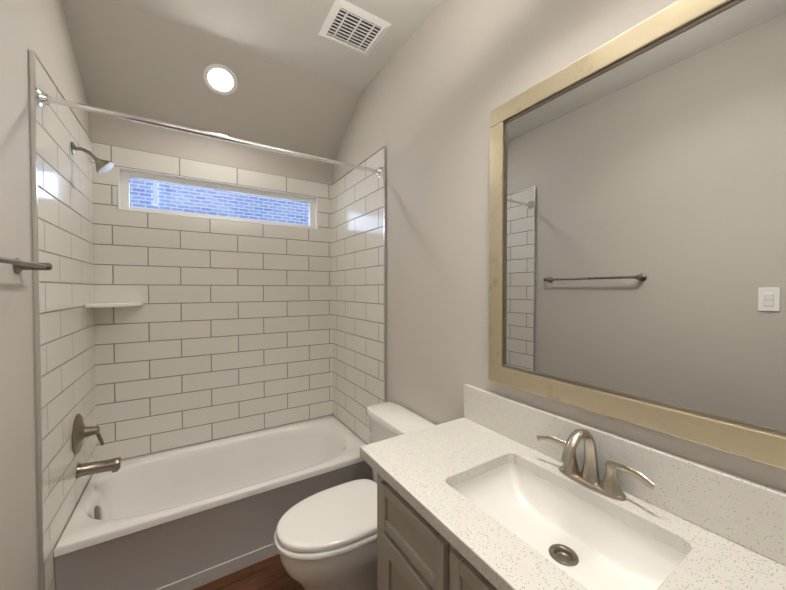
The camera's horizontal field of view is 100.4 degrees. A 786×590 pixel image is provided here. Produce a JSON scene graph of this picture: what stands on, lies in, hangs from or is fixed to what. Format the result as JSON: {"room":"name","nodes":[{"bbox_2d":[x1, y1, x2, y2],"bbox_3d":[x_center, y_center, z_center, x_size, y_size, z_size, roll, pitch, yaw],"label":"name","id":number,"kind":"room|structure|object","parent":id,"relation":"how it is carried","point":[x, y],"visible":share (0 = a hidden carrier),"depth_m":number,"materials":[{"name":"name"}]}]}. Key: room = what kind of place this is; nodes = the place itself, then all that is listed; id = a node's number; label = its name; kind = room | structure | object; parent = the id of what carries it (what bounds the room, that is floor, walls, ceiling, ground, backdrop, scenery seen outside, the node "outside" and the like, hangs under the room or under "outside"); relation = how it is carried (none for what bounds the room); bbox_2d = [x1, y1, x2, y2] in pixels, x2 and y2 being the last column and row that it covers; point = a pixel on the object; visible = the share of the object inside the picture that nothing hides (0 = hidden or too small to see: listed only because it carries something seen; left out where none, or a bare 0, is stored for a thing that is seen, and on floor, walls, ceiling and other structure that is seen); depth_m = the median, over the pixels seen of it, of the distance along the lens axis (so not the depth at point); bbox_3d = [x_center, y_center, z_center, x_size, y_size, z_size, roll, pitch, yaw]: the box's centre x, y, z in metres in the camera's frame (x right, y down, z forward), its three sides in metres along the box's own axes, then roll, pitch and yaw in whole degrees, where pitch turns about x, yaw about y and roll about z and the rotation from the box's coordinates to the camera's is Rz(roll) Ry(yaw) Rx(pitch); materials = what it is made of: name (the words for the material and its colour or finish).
{"room":"bathroom","nodes":[
{"label":"bathroom","id":0,"kind":"room"},
{"bbox_2d":[0,0,88,589],"bbox_3d":[-0.930,-0.008,0.476,0.100,2.944,3.600,-1,1,-32],"label":"wall","id":1,"kind":"structure","parent":0,"point":[39,28],"depth_m":1.11,"materials":[{"name":"grey paint"}]},
{"bbox_2d":[0,257,52,273],"bbox_3d":[-1.049,-0.093,0.843,0.086,0.051,0.691,-1,1,-32],"label":"towel rail","id":2,"kind":"object","parent":1,"relation":"attached to","point":[19,266],"visible":1,"depth_m":1.06,"materials":[{"name":"silver metal"}]},
{"bbox_2d":[28,49,96,589],"bbox_3d":[-1.550,0.272,1.579,0.014,2.346,0.857,-1,1,-32],"label":"wall tile","id":3,"kind":"structure","parent":1,"relation":"attached to","point":[62,244],"depth_m":1.41,"materials":[{"name":"white tile"}]},
{"bbox_2d":[72,414,103,453],"bbox_3d":[-1.524,0.687,1.651,0.100,0.190,0.190,-1,1,-32],"label":"tub valve","id":4,"kind":"object","parent":3,"relation":"attached to","point":[81,431],"visible":1,"depth_m":1.61,"materials":[{"name":"silver metal"}]},
{"bbox_2d":[71,142,113,173],"bbox_3d":[-1.501,-0.681,1.641,0.156,0.134,0.090,-1,1,-32],"label":"shower head","id":5,"kind":"object","parent":3,"relation":"attached to","point":[103,166],"visible":0.98,"depth_m":1.63},
{"bbox_2d":[76,457,120,477],"bbox_3d":[-1.497,0.878,1.671,0.167,0.078,0.068,-1,1,-32],"label":"tub spout","id":6,"kind":"object","parent":3,"relation":"attached to","point":[96,467],"visible":0.98,"depth_m":1.65,"materials":[{"name":"silver metal"}]},
{"bbox_2d":[36,88,382,177],"bbox_3d":[-0.711,-0.757,1.639,1.494,0.064,0.064,-1,1,-32],"label":"curtain rod","id":7,"kind":"object","parent":3,"relation":"attached to","point":[43,98],"visible":0.98,"depth_m":1.48,"materials":[{"name":"silver metal"}]},
{"bbox_2d":[84,302,143,307],"bbox_3d":[-1.610,0.056,1.904,0.235,0.022,0.235,-1,1,-32],"label":"corner shelf","id":8,"kind":"object","parent":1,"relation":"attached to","point":[106,304],"visible":1,"depth_m":1.84,"materials":[{"name":"white ceramic"}]},
{"bbox_2d":[89,112,332,184],"bbox_3d":[-1.173,-0.042,2.389,1.520,2.944,0.100,-1,1,-32],"label":"wall","id":9,"kind":"structure","parent":0,"point":[110,130],"depth_m":2.23,"materials":[{"name":"grey paint"}]},
{"bbox_2d":[92,142,332,460],"bbox_3d":[-1.143,0.261,2.347,1.520,2.340,0.012,-1,1,-32],"label":"wall tile","id":10,"kind":"structure","parent":9,"relation":"attached to","point":[225,330],"depth_m":2.24,"materials":[{"name":"white tile"}]},
{"bbox_2d":[117,166,317,229],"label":"window","id":11,"kind":"structure","parent":9,"relation":"in","point":[124,175],"depth_m":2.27,"materials":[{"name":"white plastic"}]},
{"bbox_2d":[61,0,361,158],"bbox_3d":[-1.022,-1.291,2.127,1.720,0.458,0.667,-1,1,-32],"label":"ceiling","id":12,"kind":"structure","parent":0,"point":[131,61],"depth_m":1.97,"materials":[{"name":"grey paint"}]},
{"bbox_2d":[203,64,237,94],"bbox_3d":[-1.040,-1.299,1.977,0.184,0.090,0.164,-1,1,-32],"label":"recessed light","id":13,"kind":"object","parent":12,"relation":"in","point":[220,79],"visible":1,"depth_m":1.97,"materials":[{"name":"white plastic"}]},
{"bbox_2d":[193,554,303,589],"bbox_3d":[-0.243,1.486,0.933,1.720,0.060,3.600,-1,1,-32],"label":"floor","id":14,"kind":"structure","parent":0,"point":[270,573],"depth_m":1.66,"materials":[{"name":"brown wood"}]},
{"bbox_2d":[54,415,373,589],"bbox_3d":[-0.941,1.226,2.041,1.492,0.420,0.746,-1,1,-32],"label":"bathtub","id":15,"kind":"object","parent":14,"relation":"on","point":[191,517],"visible":0.96,"depth_m":1.77,"materials":[{"name":"white ceramic"}]},
{"bbox_2d":[274,402,434,589],"bbox_3d":[-0.179,1.038,1.549,0.729,0.814,0.502,-1,1,-32],"label":"toilet","id":16,"kind":"object","parent":14,"relation":"on","point":[326,539],"visible":0.6,"depth_m":1.40,"materials":[{"name":"white ceramic"}]},
{"bbox_2d":[360,384,785,589],"bbox_3d":[0.427,0.929,0.788,0.523,1.058,1.220,-1,1,-32],"label":"bathroom vanity","id":17,"kind":"object","parent":14,"relation":"on","point":[484,493],"visible":0.96,"depth_m":0.85,"materials":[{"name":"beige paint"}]},
{"bbox_2d":[537,429,654,500],"bbox_3d":[0.523,0.457,0.911,0.158,0.167,0.317,-1,1,-32],"label":"faucet","id":18,"kind":"object","parent":17,"relation":"on","point":[608,485],"visible":1,"depth_m":0.90,"materials":[{"name":"silver metal"}]},
{"bbox_2d":[111,0,441,90],"bbox_3d":[-0.072,-1.433,0.608,1.720,0.100,2.953,-1,1,-32],"label":"ceiling","id":19,"kind":"structure","parent":0,"point":[285,31],"depth_m":1.71,"materials":[{"name":"white paint"}]},
{"bbox_2d":[318,0,391,55],"bbox_3d":[-0.206,-1.394,1.726,0.300,0.016,0.270,-1,1,-32],"label":"ceiling vent","id":20,"kind":"object","parent":19,"relation":"in","point":[350,23],"visible":1,"depth_m":1.70,"materials":[{"name":"white plastic"}]},
{"bbox_2d":[333,0,785,491],"bbox_3d":[0.443,-0.023,1.337,0.100,2.944,3.600,-1,1,-32],"label":"wall","id":21,"kind":"structure","parent":0,"point":[446,79],"depth_m":1.50,"materials":[{"name":"grey paint"}]},
{"bbox_2d":[332,146,385,444],"bbox_3d":[-0.274,0.257,2.379,0.014,2.346,0.857,-1,1,-32],"label":"wall tile","id":22,"kind":"structure","parent":21,"relation":"attached to","point":[359,276],"depth_m":2.31,"materials":[{"name":"white tile"}]},
{"bbox_2d":[488,0,785,469],"bbox_3d":[0.612,-0.184,0.944,0.024,1.060,0.840,-1,1,-32],"label":"mirror","id":23,"kind":"object","parent":21,"relation":"attached to","point":[637,224],"visible":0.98,"depth_m":0.84,"materials":[{"name":"grey mirror"}]}
]}

